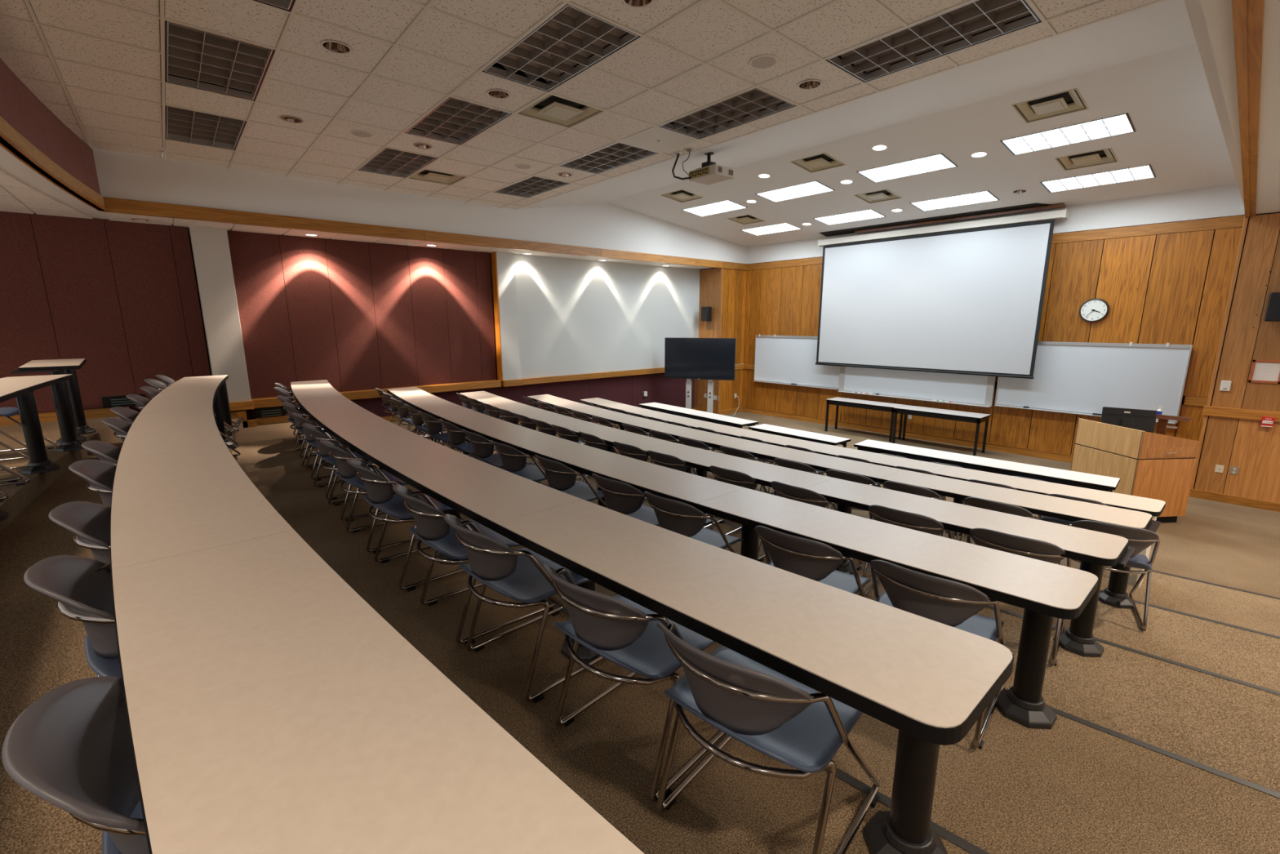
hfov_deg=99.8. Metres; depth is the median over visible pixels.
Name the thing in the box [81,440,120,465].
chair
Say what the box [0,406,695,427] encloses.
baseboard
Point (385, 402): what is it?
chair
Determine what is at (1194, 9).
wall
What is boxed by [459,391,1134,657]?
table
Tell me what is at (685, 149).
cable plate
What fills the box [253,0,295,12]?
ceiling light
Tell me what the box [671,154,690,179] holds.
cable
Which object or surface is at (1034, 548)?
chair
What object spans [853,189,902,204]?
ceiling vent
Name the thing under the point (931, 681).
table
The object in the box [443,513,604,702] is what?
chair
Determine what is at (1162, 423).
stand
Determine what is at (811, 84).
recessed light
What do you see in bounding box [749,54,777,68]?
ceiling speaker
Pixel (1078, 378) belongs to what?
whiteboard
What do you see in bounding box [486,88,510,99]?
recessed light
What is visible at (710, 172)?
projector
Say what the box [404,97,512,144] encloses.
ceiling light
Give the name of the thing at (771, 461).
chair
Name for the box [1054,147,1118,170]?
ceiling vent
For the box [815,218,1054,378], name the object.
projection screen
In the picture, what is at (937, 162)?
ceiling light
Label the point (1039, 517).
chair
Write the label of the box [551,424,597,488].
chair
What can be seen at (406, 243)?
smoke detector
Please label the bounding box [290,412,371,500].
chair
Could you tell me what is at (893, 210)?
recessed light
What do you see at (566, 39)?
ceiling light
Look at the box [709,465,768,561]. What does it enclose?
chair
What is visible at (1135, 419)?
monitor
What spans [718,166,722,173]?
grille
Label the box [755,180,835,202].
ceiling light
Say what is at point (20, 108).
wall
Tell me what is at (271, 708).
table
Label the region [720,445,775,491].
chair
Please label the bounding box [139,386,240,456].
chair
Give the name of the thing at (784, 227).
ceiling light
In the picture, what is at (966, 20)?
ceiling light
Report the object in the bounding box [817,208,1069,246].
case
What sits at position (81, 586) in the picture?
chair
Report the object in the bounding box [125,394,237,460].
chair
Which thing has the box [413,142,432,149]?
recessed light
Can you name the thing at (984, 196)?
ceiling light
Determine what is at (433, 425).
chair
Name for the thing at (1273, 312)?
wall speaker
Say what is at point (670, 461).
chair
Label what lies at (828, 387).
marker tray
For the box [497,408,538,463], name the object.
chair
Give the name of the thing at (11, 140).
trim
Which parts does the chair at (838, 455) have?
backrest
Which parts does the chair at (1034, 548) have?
backrest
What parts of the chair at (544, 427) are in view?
backrest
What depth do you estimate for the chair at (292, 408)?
5.47 m
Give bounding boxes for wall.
[0,57,100,195]
[0,148,747,422]
[742,184,1244,455]
[1183,0,1244,204]
[1189,212,1279,511]
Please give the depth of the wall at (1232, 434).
7.20 m
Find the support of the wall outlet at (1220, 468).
attached to the wall at (1232, 434)
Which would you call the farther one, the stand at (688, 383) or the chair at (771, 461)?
the stand at (688, 383)
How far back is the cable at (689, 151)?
6.61 m
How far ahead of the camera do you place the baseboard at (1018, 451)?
11.36 m
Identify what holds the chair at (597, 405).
on the floor
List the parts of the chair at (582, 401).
backrest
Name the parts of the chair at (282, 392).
backrest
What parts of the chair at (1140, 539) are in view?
backrest, seat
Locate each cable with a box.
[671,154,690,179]
[682,151,689,176]
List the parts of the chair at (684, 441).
backrest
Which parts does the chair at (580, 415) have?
backrest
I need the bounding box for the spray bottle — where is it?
[1156,405,1163,414]
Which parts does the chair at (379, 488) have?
backrest, seat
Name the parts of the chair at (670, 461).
backrest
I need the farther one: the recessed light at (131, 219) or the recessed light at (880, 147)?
the recessed light at (880, 147)
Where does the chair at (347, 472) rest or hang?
on the floor
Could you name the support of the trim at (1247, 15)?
attached to the wall at (1194, 9)
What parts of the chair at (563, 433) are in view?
backrest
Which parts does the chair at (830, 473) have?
backrest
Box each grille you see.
[351,131,371,137]
[701,306,706,320]
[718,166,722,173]
[728,169,733,175]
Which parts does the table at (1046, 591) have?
post, post, post, post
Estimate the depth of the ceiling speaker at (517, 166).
7.08 m
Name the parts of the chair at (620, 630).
backrest, seat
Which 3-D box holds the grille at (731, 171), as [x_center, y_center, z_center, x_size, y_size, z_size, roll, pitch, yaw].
[1.135,-3.172,6.720,0.080,0.060,0.006,-10,15,-40]
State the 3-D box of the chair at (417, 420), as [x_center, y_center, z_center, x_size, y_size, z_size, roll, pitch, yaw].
[-2.591,0.068,6.877,0.727,0.785,0.536,-8,13,-34]
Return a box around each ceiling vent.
[407,168,466,185]
[516,81,604,128]
[661,189,703,203]
[727,214,764,224]
[790,152,845,173]
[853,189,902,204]
[1011,88,1088,123]
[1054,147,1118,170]
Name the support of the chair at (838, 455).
on the floor
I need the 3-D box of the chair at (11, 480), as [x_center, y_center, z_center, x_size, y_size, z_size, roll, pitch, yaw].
[-5.455,0.059,4.293,0.727,0.785,0.536,-8,14,-35]
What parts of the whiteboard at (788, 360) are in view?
map rail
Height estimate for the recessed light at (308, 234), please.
0.010 m
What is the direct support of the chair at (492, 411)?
on the floor
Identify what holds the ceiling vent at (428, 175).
in the ceiling
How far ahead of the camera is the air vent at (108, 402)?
7.41 m
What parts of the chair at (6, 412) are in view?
seat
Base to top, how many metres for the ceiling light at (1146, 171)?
0.070 m
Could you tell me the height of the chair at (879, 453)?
0.785 m
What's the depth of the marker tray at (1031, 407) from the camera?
9.59 m
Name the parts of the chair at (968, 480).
frame, backrest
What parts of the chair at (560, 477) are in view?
backrest, seat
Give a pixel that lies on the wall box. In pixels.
(645, 393)
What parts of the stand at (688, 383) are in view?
post, post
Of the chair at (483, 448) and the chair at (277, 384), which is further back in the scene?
the chair at (277, 384)
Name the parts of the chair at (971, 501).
backrest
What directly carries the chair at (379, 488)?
on the floor
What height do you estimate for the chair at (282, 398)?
0.785 m
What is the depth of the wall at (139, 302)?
8.95 m
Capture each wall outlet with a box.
[1214,464,1224,472]
[1229,466,1239,475]
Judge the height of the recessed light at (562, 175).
0.110 m
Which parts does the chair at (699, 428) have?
backrest, seat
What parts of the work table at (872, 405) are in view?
leg, leg, leg, leg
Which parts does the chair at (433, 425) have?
backrest, frame, seat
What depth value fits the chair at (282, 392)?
6.74 m
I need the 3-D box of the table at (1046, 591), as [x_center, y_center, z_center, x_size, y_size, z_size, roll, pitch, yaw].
[-1.126,0.379,5.440,0.838,0.721,8.793,-10,15,-40]
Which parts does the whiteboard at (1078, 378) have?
map rail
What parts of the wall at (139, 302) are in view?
fabric panel, fabric panel, fabric panel, fabric panel, chair rail, fabric panel, wainscot panel, fabric panel, chair rail, fabric panel, wainscot panel, fabric panel, fabric panel, chair rail, wainscot panel, fabric panel, fabric panel, chair rail, wainscot panel, chair rail, wainscot panel, wainscot panel, chair rail, wainscot panel, oak panel, oak panel, oak panel, oak panel, oak panel, oak panel, oak panel, oak panel, chair rail, oak panel, oak panel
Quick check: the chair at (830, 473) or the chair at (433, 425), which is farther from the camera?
the chair at (433, 425)
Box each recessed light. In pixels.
[130,218,149,221]
[279,115,303,123]
[304,233,317,235]
[320,40,351,54]
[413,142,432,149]
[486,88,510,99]
[557,173,572,177]
[622,0,653,8]
[746,200,756,203]
[757,173,770,177]
[797,79,822,90]
[801,222,811,225]
[840,179,853,184]
[871,144,888,151]
[891,208,902,212]
[970,151,987,157]
[1012,189,1027,193]
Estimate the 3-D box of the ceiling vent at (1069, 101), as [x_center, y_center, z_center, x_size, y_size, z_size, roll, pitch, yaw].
[4.575,-3.613,6.006,0.597,0.157,0.590,-10,15,-40]
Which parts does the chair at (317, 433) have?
backrest, seat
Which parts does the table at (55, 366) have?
plate, post, post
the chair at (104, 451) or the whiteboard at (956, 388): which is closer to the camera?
the chair at (104, 451)
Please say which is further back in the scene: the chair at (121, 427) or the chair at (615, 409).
the chair at (615, 409)
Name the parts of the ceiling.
access panel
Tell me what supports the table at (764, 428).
on the floor
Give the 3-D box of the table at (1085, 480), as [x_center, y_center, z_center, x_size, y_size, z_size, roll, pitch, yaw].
[4.251,0.778,6.997,0.466,0.743,2.866,-11,15,-43]
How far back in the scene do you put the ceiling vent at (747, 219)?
11.65 m
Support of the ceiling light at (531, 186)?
attached to the ceiling
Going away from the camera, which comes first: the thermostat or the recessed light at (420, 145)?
the recessed light at (420, 145)
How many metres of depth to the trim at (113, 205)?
8.32 m
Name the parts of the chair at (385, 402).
backrest, seat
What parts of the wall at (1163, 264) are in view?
oak panel, oak panel, chair rail, oak panel, oak panel, oak panel, oak panel, oak panel, oak panel, oak panel, oak panel, oak panel, oak panel, oak panel, oak panel, oak panel, oak panel, oak panel, oak panel, oak panel, oak panel, oak panel, oak panel, oak panel, oak panel, oak panel, chair rail, oak panel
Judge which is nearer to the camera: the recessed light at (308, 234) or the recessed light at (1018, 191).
the recessed light at (308, 234)
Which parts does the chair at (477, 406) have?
backrest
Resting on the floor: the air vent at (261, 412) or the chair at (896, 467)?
the chair at (896, 467)
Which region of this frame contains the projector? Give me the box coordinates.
[688,151,733,185]
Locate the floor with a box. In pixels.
[0,411,1279,853]
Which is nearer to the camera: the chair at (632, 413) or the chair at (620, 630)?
the chair at (620, 630)
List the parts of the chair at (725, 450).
backrest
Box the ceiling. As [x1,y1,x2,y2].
[0,0,1279,269]
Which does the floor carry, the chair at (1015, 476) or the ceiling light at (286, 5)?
the chair at (1015, 476)
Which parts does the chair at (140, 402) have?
backrest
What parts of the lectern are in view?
panel, panel, panel, panel, panel, panel, drawer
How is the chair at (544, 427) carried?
on the floor
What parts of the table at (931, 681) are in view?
post, post, post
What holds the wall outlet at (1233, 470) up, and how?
attached to the wall at (1232, 434)
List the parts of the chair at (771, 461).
backrest, seat, frame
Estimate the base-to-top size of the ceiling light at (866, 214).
0.070 m
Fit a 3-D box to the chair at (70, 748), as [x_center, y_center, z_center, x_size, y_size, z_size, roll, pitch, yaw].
[-0.741,0.828,1.171,0.727,0.785,0.536,-11,15,-43]
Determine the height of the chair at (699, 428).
0.785 m
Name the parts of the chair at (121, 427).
frame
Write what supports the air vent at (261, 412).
in the wall at (139, 302)
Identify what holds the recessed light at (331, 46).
in the ceiling
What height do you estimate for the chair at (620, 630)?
0.785 m
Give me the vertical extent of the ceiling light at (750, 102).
0.101 m
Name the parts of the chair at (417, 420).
backrest, seat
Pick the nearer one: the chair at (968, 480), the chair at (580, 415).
the chair at (968, 480)
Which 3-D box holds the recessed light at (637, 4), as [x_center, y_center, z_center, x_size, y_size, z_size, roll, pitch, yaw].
[-0.013,-2.753,3.394,0.208,0.110,0.208,-10,15,-40]
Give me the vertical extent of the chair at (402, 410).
0.785 m
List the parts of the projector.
port panel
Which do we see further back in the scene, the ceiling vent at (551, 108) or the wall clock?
the wall clock
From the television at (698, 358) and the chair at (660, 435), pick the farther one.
the television at (698, 358)
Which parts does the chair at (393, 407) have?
backrest, seat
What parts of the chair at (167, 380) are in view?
backrest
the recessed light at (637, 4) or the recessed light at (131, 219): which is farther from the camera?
the recessed light at (131, 219)
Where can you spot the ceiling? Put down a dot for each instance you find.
(98, 66)
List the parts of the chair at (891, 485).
backrest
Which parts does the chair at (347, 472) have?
backrest, seat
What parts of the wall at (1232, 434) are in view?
oak panel, chair rail, oak panel, oak panel, oak panel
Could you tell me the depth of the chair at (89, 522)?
1.96 m
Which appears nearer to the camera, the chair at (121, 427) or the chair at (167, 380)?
the chair at (121, 427)
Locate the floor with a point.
(1166, 740)
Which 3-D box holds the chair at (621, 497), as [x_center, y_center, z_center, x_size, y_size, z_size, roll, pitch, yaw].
[0.011,0.662,3.833,0.536,0.785,0.727,11,16,44]
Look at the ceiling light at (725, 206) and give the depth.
10.92 m
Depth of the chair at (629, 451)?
5.27 m
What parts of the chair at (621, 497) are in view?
backrest, frame, seat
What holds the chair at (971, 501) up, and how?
on the floor
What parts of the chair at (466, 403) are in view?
backrest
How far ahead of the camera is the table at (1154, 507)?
5.97 m
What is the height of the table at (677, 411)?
0.743 m
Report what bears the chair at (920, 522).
on the floor
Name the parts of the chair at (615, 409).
backrest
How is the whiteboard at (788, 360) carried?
attached to the wall at (1163, 264)
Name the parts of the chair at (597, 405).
backrest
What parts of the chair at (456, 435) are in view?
backrest, frame, seat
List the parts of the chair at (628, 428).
backrest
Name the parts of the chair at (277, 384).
backrest, frame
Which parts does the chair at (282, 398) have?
backrest, seat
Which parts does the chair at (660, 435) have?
frame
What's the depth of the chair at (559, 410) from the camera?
8.69 m
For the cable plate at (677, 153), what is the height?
0.009 m
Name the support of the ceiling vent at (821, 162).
in the ceiling
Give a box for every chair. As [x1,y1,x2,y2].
[0,407,57,461]
[0,441,29,482]
[0,462,30,502]
[1,675,149,853]
[23,555,121,677]
[48,501,111,563]
[68,459,115,506]
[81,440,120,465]
[101,417,132,442]
[109,406,139,423]
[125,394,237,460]
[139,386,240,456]
[143,378,235,441]
[155,374,237,433]
[273,386,315,451]
[275,382,303,440]
[276,395,329,466]
[282,401,335,480]
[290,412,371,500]
[302,422,382,522]
[320,439,419,553]
[346,457,464,591]
[375,387,429,436]
[382,391,442,441]
[390,396,454,449]
[392,484,556,644]
[403,403,459,451]
[417,410,467,449]
[439,418,495,455]
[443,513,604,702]
[456,392,487,413]
[462,429,532,467]
[466,396,503,445]
[481,401,520,448]
[490,440,546,484]
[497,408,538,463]
[514,413,540,465]
[523,396,559,437]
[532,418,586,475]
[534,454,606,507]
[537,400,583,441]
[542,564,725,801]
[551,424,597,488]
[553,405,585,444]
[571,409,616,448]
[578,431,618,483]
[580,400,596,418]
[591,415,618,453]
[591,473,659,525]
[595,404,618,428]
[613,408,647,435]
[613,441,649,499]
[622,423,653,463]
[631,412,649,436]
[643,491,743,553]
[647,449,724,528]
[648,430,681,444]
[649,417,668,423]
[656,622,879,853]
[671,421,695,472]
[678,436,715,479]
[697,426,722,471]
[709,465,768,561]
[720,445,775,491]
[739,435,775,494]
[755,525,871,597]
[766,480,862,573]
[773,457,822,475]
[784,444,826,475]
[826,469,880,510]
[831,454,884,519]
[858,504,952,595]
[870,559,1005,749]
[879,453,908,458]
[884,480,955,539]
[893,466,946,500]
[931,462,962,467]
[955,479,1017,540]
[960,497,1038,543]
[966,528,1071,666]
[1014,475,1046,481]
[1037,493,1107,524]
[1057,520,1159,631]
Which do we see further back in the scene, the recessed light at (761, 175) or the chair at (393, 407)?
the recessed light at (761, 175)
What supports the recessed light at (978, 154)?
in the ceiling
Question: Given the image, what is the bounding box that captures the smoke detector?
[404,242,417,246]
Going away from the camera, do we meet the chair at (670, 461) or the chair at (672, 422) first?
the chair at (670, 461)
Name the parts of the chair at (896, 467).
backrest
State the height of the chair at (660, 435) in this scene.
0.785 m
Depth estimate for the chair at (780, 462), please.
5.30 m
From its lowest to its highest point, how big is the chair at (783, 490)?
0.785 m
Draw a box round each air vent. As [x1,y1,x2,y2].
[101,394,145,408]
[254,405,287,417]
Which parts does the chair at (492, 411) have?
backrest, frame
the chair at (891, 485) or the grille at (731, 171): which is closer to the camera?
the chair at (891, 485)
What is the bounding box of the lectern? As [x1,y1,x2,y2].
[1070,417,1199,522]
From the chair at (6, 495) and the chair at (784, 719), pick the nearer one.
the chair at (784, 719)
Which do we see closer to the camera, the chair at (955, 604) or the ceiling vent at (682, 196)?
the chair at (955, 604)
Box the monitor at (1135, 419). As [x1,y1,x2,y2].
[1100,406,1157,432]
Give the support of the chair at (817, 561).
on the floor
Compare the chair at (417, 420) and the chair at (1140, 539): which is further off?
the chair at (417, 420)
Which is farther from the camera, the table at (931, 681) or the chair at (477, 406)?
the chair at (477, 406)
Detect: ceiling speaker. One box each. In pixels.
[350,129,373,137]
[514,164,531,168]
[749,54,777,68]
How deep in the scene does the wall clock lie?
9.05 m
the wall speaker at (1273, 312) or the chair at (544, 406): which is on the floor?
the chair at (544, 406)
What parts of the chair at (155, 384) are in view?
backrest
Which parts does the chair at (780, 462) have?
backrest, frame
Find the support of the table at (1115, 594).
on the floor
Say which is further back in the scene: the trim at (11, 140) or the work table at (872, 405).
the work table at (872, 405)
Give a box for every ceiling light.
[164,20,275,101]
[164,105,247,150]
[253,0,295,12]
[357,147,438,177]
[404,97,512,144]
[481,4,639,92]
[493,176,569,197]
[560,142,658,173]
[659,88,796,139]
[682,200,747,217]
[742,222,801,235]
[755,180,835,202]
[813,208,885,225]
[826,0,1041,82]
[857,153,957,182]
[910,190,999,211]
[1000,112,1136,155]
[1040,164,1155,192]
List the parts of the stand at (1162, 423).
rail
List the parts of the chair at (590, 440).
backrest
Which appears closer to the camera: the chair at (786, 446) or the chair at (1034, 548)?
the chair at (1034, 548)
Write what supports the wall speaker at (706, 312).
attached to the wall at (139, 302)
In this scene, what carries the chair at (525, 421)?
on the floor
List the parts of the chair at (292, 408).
backrest, seat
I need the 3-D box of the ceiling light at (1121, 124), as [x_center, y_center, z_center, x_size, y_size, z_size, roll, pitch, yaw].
[5.265,-3.597,6.670,0.597,0.070,1.240,-10,15,-40]
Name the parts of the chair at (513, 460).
backrest, seat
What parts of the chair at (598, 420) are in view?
backrest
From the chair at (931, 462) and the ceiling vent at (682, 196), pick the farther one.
the ceiling vent at (682, 196)
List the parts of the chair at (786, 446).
backrest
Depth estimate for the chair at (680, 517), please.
3.17 m
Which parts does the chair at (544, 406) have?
backrest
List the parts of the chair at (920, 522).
backrest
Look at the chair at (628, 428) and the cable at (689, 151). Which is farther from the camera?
the chair at (628, 428)
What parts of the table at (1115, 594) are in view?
post, post, post, plate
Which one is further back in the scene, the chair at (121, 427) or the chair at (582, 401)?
the chair at (582, 401)
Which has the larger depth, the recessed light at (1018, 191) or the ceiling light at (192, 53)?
the recessed light at (1018, 191)
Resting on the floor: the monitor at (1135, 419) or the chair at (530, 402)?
the chair at (530, 402)
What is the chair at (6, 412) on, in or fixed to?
on the floor
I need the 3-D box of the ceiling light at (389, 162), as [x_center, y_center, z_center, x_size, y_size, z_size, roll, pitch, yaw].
[-3.151,-3.449,6.964,0.650,0.101,1.281,-10,15,-40]
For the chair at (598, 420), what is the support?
on the floor
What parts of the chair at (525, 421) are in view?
backrest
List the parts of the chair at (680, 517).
backrest, seat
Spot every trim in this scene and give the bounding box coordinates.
[0,115,106,211]
[102,196,748,270]
[1231,0,1264,217]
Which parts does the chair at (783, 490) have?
backrest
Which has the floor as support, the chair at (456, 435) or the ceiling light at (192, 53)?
the chair at (456, 435)
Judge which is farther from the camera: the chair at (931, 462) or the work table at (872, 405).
the work table at (872, 405)
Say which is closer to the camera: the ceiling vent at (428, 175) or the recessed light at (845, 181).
the ceiling vent at (428, 175)
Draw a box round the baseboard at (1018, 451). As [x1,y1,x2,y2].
[742,406,1072,462]
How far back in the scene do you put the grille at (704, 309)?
14.04 m
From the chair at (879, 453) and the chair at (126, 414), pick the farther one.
the chair at (879, 453)
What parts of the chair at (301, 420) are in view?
backrest, seat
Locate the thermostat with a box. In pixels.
[1219,380,1231,391]
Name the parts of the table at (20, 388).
post, post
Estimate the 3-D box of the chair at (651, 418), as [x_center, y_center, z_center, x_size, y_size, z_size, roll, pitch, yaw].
[0.514,0.194,8.960,0.727,0.785,0.536,-8,14,-35]
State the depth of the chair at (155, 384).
6.33 m
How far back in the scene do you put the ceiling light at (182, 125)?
5.73 m
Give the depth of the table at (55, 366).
6.11 m
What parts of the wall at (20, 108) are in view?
fabric panel, fabric panel, fabric panel, fabric panel, fabric panel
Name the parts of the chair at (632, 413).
backrest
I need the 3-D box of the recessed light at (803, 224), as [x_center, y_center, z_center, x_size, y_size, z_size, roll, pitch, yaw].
[3.573,-4.348,11.549,0.206,0.030,0.207,-8,13,-34]
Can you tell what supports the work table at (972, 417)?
on the floor
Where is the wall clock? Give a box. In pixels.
[1079,297,1109,322]
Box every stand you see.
[685,378,713,413]
[1155,414,1192,435]
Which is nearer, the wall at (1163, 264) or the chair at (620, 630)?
the chair at (620, 630)
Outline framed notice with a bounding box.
[1247,359,1279,383]
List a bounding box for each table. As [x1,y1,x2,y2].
[0,373,84,520]
[10,358,95,444]
[110,374,644,853]
[290,379,1013,853]
[386,386,1098,728]
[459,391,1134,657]
[527,394,1160,608]
[580,397,1165,587]
[638,402,758,428]
[748,423,850,462]
[824,396,903,442]
[853,439,1119,492]
[892,404,991,456]
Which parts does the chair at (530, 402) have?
backrest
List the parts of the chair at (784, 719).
backrest, seat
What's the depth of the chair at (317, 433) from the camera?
4.34 m
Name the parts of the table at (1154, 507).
post, panel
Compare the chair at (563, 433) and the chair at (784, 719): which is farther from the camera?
the chair at (563, 433)
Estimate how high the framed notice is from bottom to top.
0.300 m
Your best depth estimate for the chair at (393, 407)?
7.71 m
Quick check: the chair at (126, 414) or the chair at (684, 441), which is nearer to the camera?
the chair at (126, 414)
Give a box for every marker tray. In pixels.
[752,380,838,390]
[837,391,990,407]
[994,404,1175,424]
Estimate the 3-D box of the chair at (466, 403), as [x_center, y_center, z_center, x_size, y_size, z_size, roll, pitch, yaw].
[-2.745,-0.221,9.243,0.727,0.785,0.536,-8,14,-35]
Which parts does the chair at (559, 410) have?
backrest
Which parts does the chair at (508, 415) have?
backrest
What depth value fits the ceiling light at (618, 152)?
6.82 m
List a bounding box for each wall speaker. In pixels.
[701,306,711,320]
[1264,292,1279,321]
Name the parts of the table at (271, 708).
post, post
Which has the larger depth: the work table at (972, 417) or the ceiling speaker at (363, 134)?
the work table at (972, 417)
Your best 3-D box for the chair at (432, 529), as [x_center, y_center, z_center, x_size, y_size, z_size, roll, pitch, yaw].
[-0.909,0.646,2.920,0.727,0.785,0.536,-10,15,-40]
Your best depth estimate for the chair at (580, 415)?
8.21 m
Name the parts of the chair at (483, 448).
backrest, frame, seat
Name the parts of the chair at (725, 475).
backrest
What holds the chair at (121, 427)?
on the floor
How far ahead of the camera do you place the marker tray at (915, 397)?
11.27 m
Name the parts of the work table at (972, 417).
leg, leg, leg, leg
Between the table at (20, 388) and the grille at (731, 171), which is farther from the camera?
the grille at (731, 171)
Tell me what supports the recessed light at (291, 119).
in the ceiling
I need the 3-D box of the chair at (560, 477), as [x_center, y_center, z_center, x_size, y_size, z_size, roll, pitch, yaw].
[-0.473,0.564,4.339,0.727,0.785,0.536,-10,15,-41]
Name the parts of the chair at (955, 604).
backrest, seat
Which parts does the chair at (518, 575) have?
backrest, seat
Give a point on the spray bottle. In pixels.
(1159, 411)
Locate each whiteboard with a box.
[752,333,839,390]
[837,366,995,407]
[994,341,1192,424]
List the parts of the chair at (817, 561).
backrest, seat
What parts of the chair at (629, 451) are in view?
backrest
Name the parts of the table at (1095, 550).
post, post, post, post, plate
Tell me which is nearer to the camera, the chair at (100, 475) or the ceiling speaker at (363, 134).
the chair at (100, 475)
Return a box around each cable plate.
[671,151,683,155]
[684,148,693,151]
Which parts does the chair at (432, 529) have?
backrest, seat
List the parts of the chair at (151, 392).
backrest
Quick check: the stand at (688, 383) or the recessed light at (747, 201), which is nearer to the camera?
the recessed light at (747, 201)
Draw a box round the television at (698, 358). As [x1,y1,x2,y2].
[664,337,736,380]
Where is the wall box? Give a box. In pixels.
[643,391,647,396]
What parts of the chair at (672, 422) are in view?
backrest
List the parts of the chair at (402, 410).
backrest, seat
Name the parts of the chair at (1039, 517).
seat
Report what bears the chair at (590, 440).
on the floor
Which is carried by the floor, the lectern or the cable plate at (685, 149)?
the lectern
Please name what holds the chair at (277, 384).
on the floor
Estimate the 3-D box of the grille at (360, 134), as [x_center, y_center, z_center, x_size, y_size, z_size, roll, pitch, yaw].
[-3.015,-3.172,5.844,0.190,0.003,0.190,-10,15,-40]
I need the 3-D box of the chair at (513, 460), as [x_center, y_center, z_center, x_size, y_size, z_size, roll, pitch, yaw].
[-0.956,0.464,4.851,0.727,0.785,0.536,-10,15,-42]

